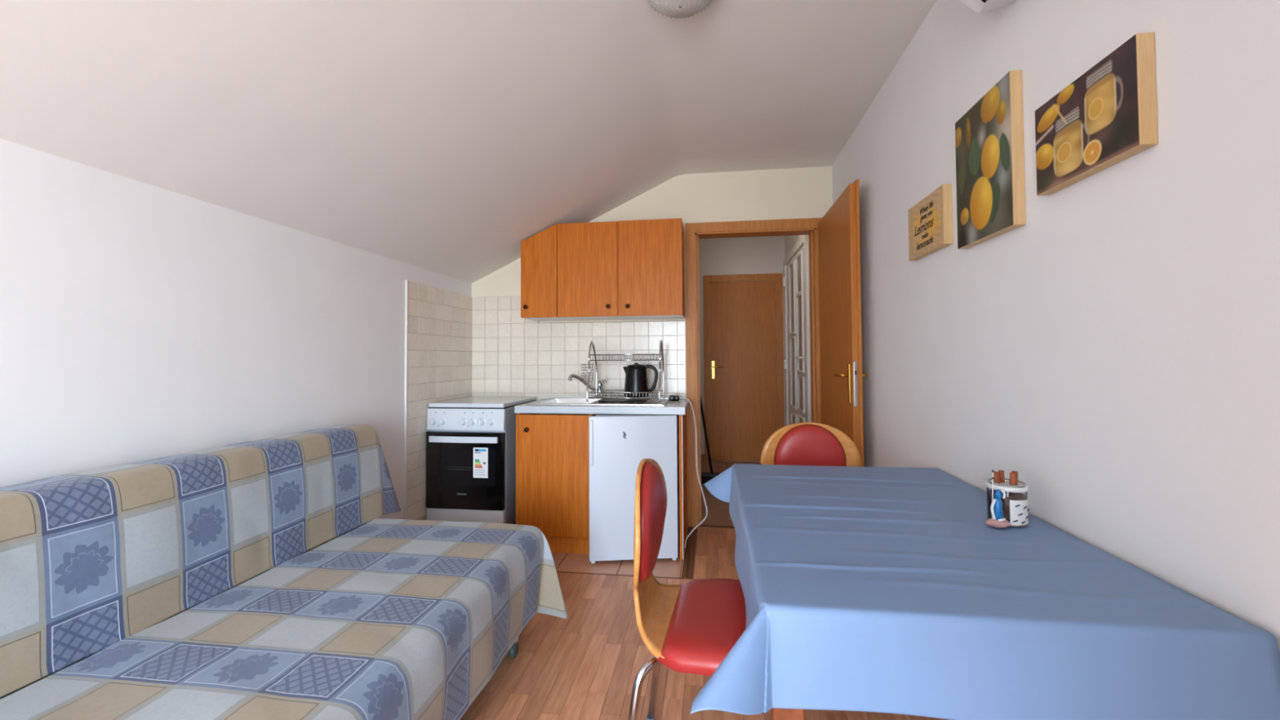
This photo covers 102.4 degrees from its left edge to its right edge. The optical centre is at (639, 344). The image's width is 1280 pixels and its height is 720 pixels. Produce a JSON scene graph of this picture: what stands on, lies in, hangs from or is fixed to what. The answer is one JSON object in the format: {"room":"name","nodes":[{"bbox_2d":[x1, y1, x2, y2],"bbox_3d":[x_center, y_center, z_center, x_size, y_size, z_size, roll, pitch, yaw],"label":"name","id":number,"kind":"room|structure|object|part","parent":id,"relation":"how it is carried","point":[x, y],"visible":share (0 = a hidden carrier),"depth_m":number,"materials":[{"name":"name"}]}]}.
{"room":"studio apartment kitchen","nodes":[
{"label":"studio apartment kitchen","id":0,"kind":"room"},
{"bbox_2d":[0,138,471,519],"bbox_3d":[-1.673,0.317,0.791,0.126,1.819,6.122,-1,-2,8],"label":"wall","id":1,"kind":"structure","parent":0,"point":[140,321],"depth_m":1.69,"materials":[{"name":"paint"}]},
{"bbox_2d":[404,280,408,519],"bbox_3d":[-1.318,0.428,2.893,0.011,1.585,0.012,-1,-2,8],"label":"trim","id":2,"kind":"structure","parent":1,"relation":"attached to","point":[406,281],"depth_m":2.89,"materials":[{"name":"white plastic"}]},
{"bbox_2d":[0,0,936,283],"bbox_3d":[-0.380,-0.944,0.644,2.612,0.888,6.122,-1,-2,8],"label":"ceiling","id":3,"kind":"structure","parent":0,"point":[439,136],"depth_m":1.85,"materials":[{"name":"paint"}]},
{"bbox_2d":[647,0,712,18],"bbox_3d":[0.133,-1.161,1.693,0.270,0.104,0.270,-1,-2,8],"label":"ceiling lamp","id":4,"kind":"object","parent":3,"relation":"attached to","point":[671,8],"visible":1,"depth_m":1.71,"materials":[{"name":"white glass"}]},
{"bbox_2d":[471,165,832,400],"bbox_3d":[0.038,0.065,3.587,2.512,2.453,0.126,-1,-2,8],"label":"wall","id":5,"kind":"structure","parent":0,"point":[513,354],"depth_m":3.55,"materials":[{"name":"white tile"}]},
{"bbox_2d":[520,217,684,320],"bbox_3d":[-0.239,-0.476,3.413,1.050,0.608,0.326,-1,-2,8],"label":"upper cabinet","id":6,"kind":"object","parent":5,"relation":"attached to","point":[621,269],"visible":1,"depth_m":3.28,"materials":[{"name":"brown wood"}]},
{"bbox_3d":[-0.657,-0.474,3.345,0.241,0.604,0.018,-1,-2,8],"label":"door","id":7,"kind":"part","parent":6,"relation":"part of","materials":[{"name":"brown wood"}]},
{"bbox_3d":[-0.338,-0.478,3.300,0.394,0.605,0.018,-1,-2,8],"label":"door","id":8,"kind":"part","parent":6,"relation":"part of","materials":[{"name":"brown wood"}]},
{"bbox_3d":[-0.233,-0.175,3.429,1.048,0.008,0.274,-1,-2,8],"label":"panel","id":9,"kind":"part","parent":6,"relation":"part of","materials":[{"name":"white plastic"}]},
{"bbox_3d":[0.062,-0.482,3.245,0.407,0.607,0.018,-1,-2,8],"label":"door","id":10,"kind":"part","parent":6,"relation":"part of","materials":[{"name":"brown wood"}]},
{"bbox_2d":[684,217,822,527],"bbox_3d":[0.782,0.200,3.482,0.929,2.050,0.144,-1,-2,8],"label":"trim","id":11,"kind":"structure","parent":5,"relation":"attached to","point":[694,232],"depth_m":3.46,"materials":[{"name":"brown wood"}]},
{"bbox_2d":[459,460,949,719],"bbox_3d":[-0.215,1.212,1.685,2.712,0.061,8.340,-1,-2,8],"label":"floor","id":12,"kind":"structure","parent":0,"point":[584,664],"depth_m":1.95,"materials":[{"name":"brown laminate"}]},
{"bbox_2d":[0,520,518,699],"bbox_3d":[-1.028,0.764,1.307,0.980,0.824,1.905,-1,-2,8],"label":"sofa","id":13,"kind":"object","parent":12,"relation":"on","point":[513,652],"visible":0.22,"depth_m":1.62,"materials":[{"name":"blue fabric"}]},
{"bbox_2d":[0,424,568,719],"bbox_3d":[-0.952,0.710,1.395,1.117,0.748,2.138,-1,-2,8],"label":"cover","id":14,"kind":"object","parent":13,"relation":"on","point":[384,619],"visible":1,"depth_m":1.36,"materials":[{"name":"multicoloured fabric"}]},
{"bbox_2d":[426,395,536,524],"bbox_3d":[-1.003,0.795,3.318,0.485,0.869,0.644,-1,-2,8],"label":"stove","id":15,"kind":"object","parent":12,"relation":"on","point":[471,441],"visible":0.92,"depth_m":3.05,"materials":[{"name":"grey metal"}]},
{"bbox_3d":[-1.241,0.464,3.079,0.048,0.048,0.022,-1,-2,8],"label":"knob","id":16,"kind":"part","parent":15,"relation":"part of","materials":[{"name":"white plastic"}]},
{"bbox_3d":[-1.186,0.463,3.071,0.048,0.048,0.022,-1,-2,8],"label":"knob","id":17,"kind":"part","parent":15,"relation":"part of","materials":[{"name":"white plastic"}]},
{"bbox_3d":[-1.055,0.462,3.053,0.048,0.048,0.022,-1,-2,8],"label":"knob","id":18,"kind":"part","parent":15,"relation":"part of","materials":[{"name":"white plastic"}]},
{"bbox_3d":[-1.038,0.560,3.025,0.422,0.035,0.042,-1,-2,8],"label":"door handle","id":19,"kind":"part","parent":15,"relation":"part of","materials":[{"name":"white metal"}]},
{"bbox_3d":[-1.037,1.072,3.051,0.485,0.184,0.027,-1,-2,8],"label":"drawer","id":20,"kind":"part","parent":15,"relation":"part of","materials":[{"name":"white metal"}]},
{"bbox_3d":[-1.039,0.749,3.057,0.485,0.450,0.031,-1,-2,8],"label":"oven door","id":21,"kind":"part","parent":15,"relation":"part of","materials":[{"name":"black glass"}]},
{"bbox_3d":[-1.040,0.449,3.071,0.485,0.126,0.026,-1,-2,8],"label":"control panel","id":22,"kind":"part","parent":15,"relation":"part of","materials":[{"name":"white metal"}]},
{"bbox_3d":[-1.000,0.461,3.046,0.048,0.048,0.022,-1,-2,8],"label":"knob","id":23,"kind":"part","parent":15,"relation":"part of","materials":[{"name":"white plastic"}]},
{"bbox_3d":[-0.940,0.461,3.037,0.048,0.048,0.022,-1,-2,8],"label":"knob","id":24,"kind":"part","parent":15,"relation":"part of","materials":[{"name":"white plastic"}]},
{"bbox_3d":[-1.000,0.374,3.355,0.475,0.025,0.584,-1,-2,8],"label":"lid","id":25,"kind":"part","parent":15,"relation":"part of","materials":[{"name":"white metal"}]},
{"bbox_2d":[428,400,536,408],"bbox_3d":[-1.001,0.391,3.357,0.477,0.009,0.568,-1,-2,8],"label":"cooktop","id":26,"kind":"object","parent":15,"relation":"in","point":[511,405],"depth_m":3.08,"materials":[{"name":"white metal"}]},
{"bbox_3d":[-0.886,0.460,3.030,0.048,0.048,0.022,-1,-2,8],"label":"knob","id":27,"kind":"part","parent":15,"relation":"part of","materials":[{"name":"white plastic"}]},
{"bbox_2d":[515,413,596,554],"bbox_3d":[-0.467,0.820,3.263,0.456,0.811,0.606,-1,-2,8],"label":"base cabinet","id":28,"kind":"object","parent":12,"relation":"on","point":[553,469],"visible":0.79,"depth_m":2.99,"materials":[{"name":"brown wood"}]},
{"bbox_2d":[514,395,689,414],"bbox_3d":[-0.201,0.379,3.247,0.998,0.059,0.594,-1,-2,8],"label":"countertop","id":29,"kind":"structure","parent":28,"relation":"on","point":[681,406],"depth_m":2.97,"materials":[{"name":"laminate"}]},
{"bbox_2d":[568,373,606,397],"bbox_3d":[-0.362,0.281,3.434,0.266,0.170,0.108,0,-2,-23],"label":"tap","id":30,"kind":"object","parent":29,"relation":"on","point":[600,383],"visible":0.8,"depth_m":3.44,"materials":[{"name":"silver metal"}]},
{"bbox_3d":[-0.370,0.264,3.421,0.238,0.136,0.029,1,-2,-41],"label":"spout","id":31,"kind":"part","parent":30,"relation":"part of","materials":[{"name":"silver metal"}]},
{"bbox_3d":[-0.251,0.254,3.468,0.024,0.031,0.085,1,-2,-36],"label":"lever","id":32,"kind":"part","parent":30,"relation":"part of","materials":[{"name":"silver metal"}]},
{"bbox_2d":[526,397,669,414],"bbox_3d":[-0.238,0.429,3.279,0.830,0.138,0.480,-1,-2,8],"label":"sink","id":33,"kind":"object","parent":29,"relation":"in","point":[551,401],"visible":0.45,"depth_m":3.19,"materials":[{"name":"silver metal"}]},
{"bbox_3d":[-0.439,0.433,3.322,0.320,0.134,0.360,-1,-2,8],"label":"bowl","id":34,"kind":"part","parent":33,"relation":"part of","materials":[{"name":"silver metal"}]},
{"bbox_3d":[-0.238,0.364,3.281,0.830,0.006,0.480,-1,-2,8],"label":"plate","id":35,"kind":"part","parent":33,"relation":"part of","materials":[{"name":"silver metal"}]},
{"bbox_2d":[581,340,664,402],"bbox_3d":[-0.112,0.168,3.301,0.516,0.381,0.290,-1,-2,8],"label":"dish rack","id":36,"kind":"object","parent":33,"relation":"on","point":[661,351],"visible":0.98,"depth_m":3.24,"materials":[{"name":"silver metal"}]},
{"bbox_2d":[581,363,592,382],"bbox_3d":[-0.342,0.184,3.325,0.054,0.117,0.104,-1,-2,8],"label":"basket","id":37,"kind":"object","parent":36,"relation":"on","point":[583,364],"depth_m":3.31,"materials":[{"name":"silver metal"}]},
{"bbox_3d":[-0.310,0.169,3.322,0.013,0.381,0.278,-1,-2,8],"label":"frame","id":38,"kind":"part","parent":36,"relation":"part of","materials":[{"name":"silver metal"}]},
{"bbox_2d":[588,389,662,399],"bbox_3d":[-0.086,0.321,3.291,0.444,0.042,0.236,-1,-2,8],"label":"tray","id":39,"kind":"object","parent":36,"relation":"on","point":[596,396],"depth_m":3.19,"materials":[{"name":"silver metal"}]},
{"bbox_2d":[590,354,662,360],"bbox_3d":[-0.082,0.086,3.332,0.444,0.042,0.226,-1,-2,8],"label":"tray","id":40,"kind":"object","parent":36,"relation":"on","point":[595,355],"depth_m":3.23,"materials":[{"name":"silver metal"}]},
{"bbox_2d":[622,363,657,397],"bbox_3d":[-0.007,0.227,3.267,0.201,0.213,0.160,-2,-2,39],"label":"kettle","id":41,"kind":"object","parent":36,"relation":"in","point":[636,374],"visible":0.94,"depth_m":3.22,"materials":[{"name":"black plastic"}]},
{"bbox_3d":[-0.023,0.133,3.282,0.122,0.025,0.122,-1,-2,8],"label":"lid","id":42,"kind":"part","parent":41,"relation":"part of","materials":[{"name":"black plastic"}]},
{"bbox_3d":[0.070,0.221,3.267,0.091,0.180,0.023,-1,-2,8],"label":"handle","id":43,"kind":"part","parent":41,"relation":"part of","materials":[{"name":"black plastic"}]},
{"bbox_3d":[0.136,0.165,3.260,0.013,0.381,0.278,-1,-2,8],"label":"frame","id":44,"kind":"part","parent":36,"relation":"part of","materials":[{"name":"silver metal"}]},
{"bbox_2d":[598,398,648,401],"bbox_3d":[-0.097,0.356,3.281,0.300,0.005,0.230,-1,-2,8],"label":"drip tray","id":45,"kind":"object","parent":33,"relation":"on","point":[604,399],"visible":0.66,"depth_m":3.21,"materials":[{"name":"black plastic"}]},
{"bbox_2d":[669,395,679,400],"bbox_3d":[0.222,0.348,3.323,0.064,0.036,0.037,-1,-2,8],"label":"power adapter","id":46,"kind":"object","parent":29,"relation":"on","point":[672,397],"visible":1,"depth_m":3.31,"materials":[{"name":"black plastic"}]},
{"bbox_2d":[679,397,707,547],"bbox_3d":[0.333,0.765,3.157,0.160,0.854,0.309,0,-2,0],"label":"power cable","id":47,"kind":"object","parent":29,"relation":"hanging from","point":[679,397],"visible":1,"depth_m":3.16,"materials":[{"name":"white plastic"}]},
{"bbox_2d":[556,571,684,578],"bbox_3d":[-0.271,1.211,2.712,1.000,0.004,0.010,-1,-2,8],"label":"trim","id":48,"kind":"structure","parent":12,"relation":"on","point":[557,571],"depth_m":2.70,"materials":[{"name":"brown wood"}]},
{"bbox_2d":[588,413,679,563],"bbox_3d":[-0.003,0.813,3.114,0.486,0.811,0.672,-1,-2,8],"label":"fridge","id":49,"kind":"object","parent":12,"relation":"on","point":[618,443],"visible":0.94,"depth_m":2.84,"materials":[{"name":"white metal"}]},
{"bbox_3d":[-0.269,0.543,2.827,0.022,0.250,0.012,0,-2,-5],"label":"handle","id":50,"kind":"part","parent":49,"relation":"part of","materials":[{"name":"white plastic"}]},
{"bbox_2d":[679,412,687,559],"bbox_3d":[0.271,0.813,3.181,0.020,0.811,0.565,-1,-2,8],"label":"panel","id":51,"kind":"object","parent":12,"relation":"on","point":[682,418],"visible":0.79,"depth_m":2.98,"materials":[{"name":"brown wood"}]},
{"bbox_2d":[627,457,746,719],"bbox_3d":[0.198,0.741,1.343,0.466,0.857,0.484,-1,-2,12],"label":"dining chair","id":52,"kind":"object","parent":12,"relation":"on","point":[690,627],"visible":0.77,"depth_m":1.29,"materials":[{"name":"red leather"}]},
{"bbox_3d":[0.042,0.951,1.227,0.198,0.420,0.195,-1,-2,12],"label":"leg","id":53,"kind":"part","parent":52,"relation":"part of","materials":[{"name":"silver metal"}]},
{"bbox_3d":[0.103,0.958,1.507,0.033,0.420,0.264,1,-2,-33],"label":"leg","id":54,"kind":"part","parent":52,"relation":"part of","materials":[{"name":"silver metal"}]},
{"bbox_2d":[683,526,692,578],"bbox_3d":[0.285,1.214,3.041,0.018,0.009,0.802,-1,-2,8],"label":"trim","id":55,"kind":"structure","parent":12,"relation":"on","point":[686,566],"depth_m":2.95,"materials":[{"name":"brown wood"}]},
{"bbox_2d":[700,395,720,483],"bbox_3d":[0.601,0.590,4.649,0.343,1.330,0.128,0,-2,-10],"label":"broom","id":56,"kind":"object","parent":12,"relation":"on","point":[706,477],"visible":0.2,"depth_m":4.62,"materials":[{"name":"black plastic"}]},
{"bbox_2d":[697,524,734,528],"bbox_3d":[0.780,1.221,3.401,0.799,0.008,0.032,-1,-2,8],"label":"trim","id":57,"kind":"structure","parent":12,"relation":"on","point":[700,526],"depth_m":3.43,"materials":[{"name":"brown wood"}]},
{"bbox_2d":[769,707,804,719],"bbox_3d":[0.628,0.799,1.309,0.694,0.734,1.083,-1,-2,8],"label":"dining table","id":58,"kind":"object","parent":12,"relation":"on","point":[775,713],"visible":0.09,"depth_m":0.83,"materials":[{"name":"brown wood"}]},
{"bbox_2d":[690,463,1279,719],"bbox_3d":[0.568,0.529,1.326,0.820,0.214,1.328,-1,-2,8],"label":"tablecloth","id":59,"kind":"object","parent":58,"relation":"on","point":[877,589],"visible":0.97,"depth_m":0.80,"materials":[{"name":"blue fabric"}]},
{"bbox_2d":[985,469,1011,528],"bbox_3d":[0.820,0.355,1.183,0.052,0.132,0.036,-1,-2,8],"label":"figurine","id":60,"kind":"object","parent":59,"relation":"on","point":[997,521],"visible":1,"depth_m":1.17,"materials":[{"name":"blue ceramic"}]},
{"bbox_3d":[0.819,0.368,1.173,0.031,0.072,0.012,-1,-2,13],"label":"white trim","id":61,"kind":"part","parent":60,"relation":"part of","materials":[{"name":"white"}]},
{"bbox_2d":[994,488,1002,498],"bbox_3d":[0.823,0.344,1.181,0.015,0.022,0.015,-1,-2,8],"label":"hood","id":62,"kind":"object","parent":60,"relation":"attached to","point":[997,494],"depth_m":1.18,"materials":[{"name":"blue"}]},
{"bbox_2d":[986,478,1029,527],"bbox_3d":[0.869,0.373,1.217,0.082,0.096,0.083,-1,-2,8],"label":"glass jar","id":63,"kind":"object","parent":59,"relation":"on","point":[1015,504],"visible":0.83,"depth_m":1.18,"materials":[{"name":"white"}]},
{"bbox_2d":[993,471,999,483],"bbox_3d":[0.849,0.359,1.218,0.021,0.111,0.013,-1,-2,22],"label":"cinnamon stick","id":64,"kind":"object","parent":63,"relation":"in","point":[996,474],"visible":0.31,"depth_m":1.22,"materials":[{"name":"brown food"}]},
{"bbox_2d":[998,470,1004,482],"bbox_3d":[0.870,0.359,1.233,0.012,0.111,0.018,0,-2,-11],"label":"cinnamon stick","id":65,"kind":"object","parent":63,"relation":"in","point":[1002,476],"visible":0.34,"depth_m":1.23,"materials":[{"name":"brown food"}]},
{"bbox_2d":[1009,472,1017,484],"bbox_3d":[0.877,0.358,1.208,0.019,0.111,0.016,-2,-2,40],"label":"cinnamon stick","id":66,"kind":"object","parent":63,"relation":"in","point":[1013,476],"visible":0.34,"depth_m":1.20,"materials":[{"name":"brown food"}]},
{"bbox_2d":[760,422,861,466],"bbox_3d":[0.691,0.755,1.981,0.484,0.857,0.466,-1,-2,8],"label":"dining chair","id":67,"kind":"object","parent":12,"relation":"on","point":[803,443],"visible":0.23,"depth_m":2.14,"materials":[{"name":"red leather"}]},
{"bbox_2d":[698,235,785,462],"bbox_3d":[1.074,0.055,5.697,1.140,2.575,0.100,-1,-2,8],"label":"wall","id":68,"kind":"structure","parent":0,"point":[747,255],"depth_m":5.67,"materials":[{"name":"white paint"}]},
{"bbox_2d":[702,273,784,461],"bbox_3d":[1.128,0.257,5.598,0.857,2.045,0.070,-1,-2,8],"label":"door","id":69,"kind":"structure","parent":68,"relation":"in","point":[744,360],"depth_m":5.62,"materials":[{"name":"brown wood"}]},
{"bbox_3d":[0.806,0.283,5.662,0.036,0.200,0.008,-1,-2,8],"label":"handle plate","id":70,"kind":"part","parent":69,"relation":"part of","materials":[{"name":"gold metal"}]},
{"bbox_2d":[784,0,1279,652],"bbox_3d":[1.081,-0.082,1.538,0.120,2.625,8.340,-1,-2,8],"label":"wall","id":71,"kind":"structure","parent":0,"point":[1115,349],"depth_m":1.05,"materials":[{"name":"paint"}]},
{"bbox_2d":[782,235,811,426],"bbox_3d":[1.430,0.176,4.786,0.086,2.160,1.280,-1,-2,8],"label":"door","id":72,"kind":"structure","parent":71,"relation":"in","point":[797,361],"depth_m":4.63,"materials":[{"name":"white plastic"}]},
{"bbox_3d":[1.464,-0.436,4.923,0.004,0.650,0.250,-1,-2,8],"label":"panel","id":73,"kind":"part","parent":72,"relation":"part of","materials":[{"name":"brown"}]},
{"bbox_3d":[1.458,-0.436,4.924,0.016,0.694,0.294,-1,-2,8],"label":"moulding","id":74,"kind":"part","parent":72,"relation":"part of","materials":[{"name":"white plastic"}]},
{"bbox_3d":[1.468,0.269,4.904,0.004,0.640,0.250,-1,-2,8],"label":"panel","id":75,"kind":"part","parent":72,"relation":"part of","materials":[{"name":"brown"}]},
{"bbox_3d":[1.462,0.269,4.905,0.016,0.684,0.294,-1,-2,8],"label":"moulding","id":76,"kind":"part","parent":72,"relation":"part of","materials":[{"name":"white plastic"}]},
{"bbox_3d":[1.472,0.909,4.887,0.004,0.460,0.250,-1,-2,8],"label":"panel","id":77,"kind":"part","parent":72,"relation":"part of","materials":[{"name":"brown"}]},
{"bbox_3d":[1.466,0.909,4.888,0.016,0.504,0.294,-1,-2,8],"label":"moulding","id":78,"kind":"part","parent":72,"relation":"part of","materials":[{"name":"white plastic"}]},
{"bbox_3d":[1.407,-0.616,4.522,0.004,0.310,0.250,-1,-2,8],"label":"panel","id":79,"kind":"part","parent":72,"relation":"part of","materials":[{"name":"brown"}]},
{"bbox_3d":[1.401,-0.616,4.523,0.016,0.354,0.294,-1,-2,8],"label":"moulding","id":80,"kind":"part","parent":72,"relation":"part of","materials":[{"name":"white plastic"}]},
{"bbox_3d":[1.410,-0.097,4.508,0.004,0.650,0.250,-1,-2,8],"label":"panel","id":81,"kind":"part","parent":72,"relation":"part of","materials":[{"name":"brown"}]},
{"bbox_3d":[1.404,-0.097,4.509,0.016,0.694,0.294,-1,-2,8],"label":"moulding","id":82,"kind":"part","parent":72,"relation":"part of","materials":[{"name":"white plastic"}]},
{"bbox_3d":[1.413,0.433,4.494,0.004,0.270,0.250,-1,-2,8],"label":"panel","id":83,"kind":"part","parent":72,"relation":"part of","materials":[{"name":"brown"}]},
{"bbox_3d":[1.407,0.433,4.495,0.016,0.314,0.294,-1,-2,8],"label":"moulding","id":84,"kind":"part","parent":72,"relation":"part of","materials":[{"name":"white plastic"}]},
{"bbox_3d":[1.410,0.888,4.482,0.016,0.524,0.294,-1,-2,8],"label":"moulding","id":85,"kind":"part","parent":72,"relation":"part of","materials":[{"name":"white plastic"}]},
{"bbox_2d":[817,179,868,466],"bbox_3d":[1.141,0.191,2.959,0.148,2.020,0.804,-1,-2,8],"label":"door","id":86,"kind":"structure","parent":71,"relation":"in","point":[842,375],"depth_m":2.77,"materials":[{"name":"brown wood"}]},
{"bbox_3d":[1.052,0.163,2.688,0.046,0.019,0.119,-1,-2,8],"label":"handle","id":87,"kind":"part","parent":86,"relation":"part of","materials":[{"name":"gold metal"}]},
{"bbox_3d":[1.070,0.200,2.634,0.007,0.200,0.036,-1,-2,8],"label":"handle plate","id":88,"kind":"part","parent":86,"relation":"part of","materials":[{"name":"gold metal"}]},
{"bbox_3d":[1.079,0.200,2.572,0.018,0.227,0.004,-1,-2,8],"label":"lock plate","id":89,"kind":"part","parent":86,"relation":"part of","materials":[{"name":"silver metal"}]},
{"bbox_2d":[908,183,953,261],"bbox_3d":[1.046,-0.430,1.863,0.030,0.201,0.303,-1,-2,8],"label":"wall sign","id":90,"kind":"object","parent":71,"relation":"attached to","point":[931,220],"visible":1,"depth_m":1.81,"materials":[{"name":"brown wood"}]},
{"bbox_2d":[959,0,1016,13],"bbox_3d":[0.851,-1.031,0.979,0.162,0.284,0.800,-1,-2,8],"label":"air conditioner","id":91,"kind":"object","parent":71,"relation":"attached to","point":[978,6],"visible":1,"depth_m":1.35,"materials":[{"name":"white plastic"}]},
{"bbox_2d":[955,70,1026,248],"bbox_3d":[0.991,-0.502,1.470,0.030,0.401,0.302,-1,-2,8],"label":"picture","id":92,"kind":"object","parent":71,"relation":"attached to","point":[990,183],"visible":1,"depth_m":1.42,"materials":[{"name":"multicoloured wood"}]},
{"bbox_2d":[1035,31,1158,195],"bbox_3d":[0.937,-0.459,1.076,0.030,0.205,0.297,-1,-2,8],"label":"picture","id":93,"kind":"object","parent":71,"relation":"attached to","point":[1106,117],"visible":1,"depth_m":1.02,"materials":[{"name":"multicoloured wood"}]},
{"bbox_3d":[0.413,0.057,4.719,0.100,2.525,2.218,-1,-2,8],"label":"wall","id":94,"kind":"structure","parent":0,"visible":0},
{"bbox_2d":[701,453,704,460],"bbox_3d":[0.516,1.222,4.639,0.105,0.070,2.088,-1,-2,8],"label":"baseboard","id":95,"kind":"structure","parent":94,"relation":"attached to","point":[702,455],"depth_m":5.66,"materials":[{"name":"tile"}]}
]}

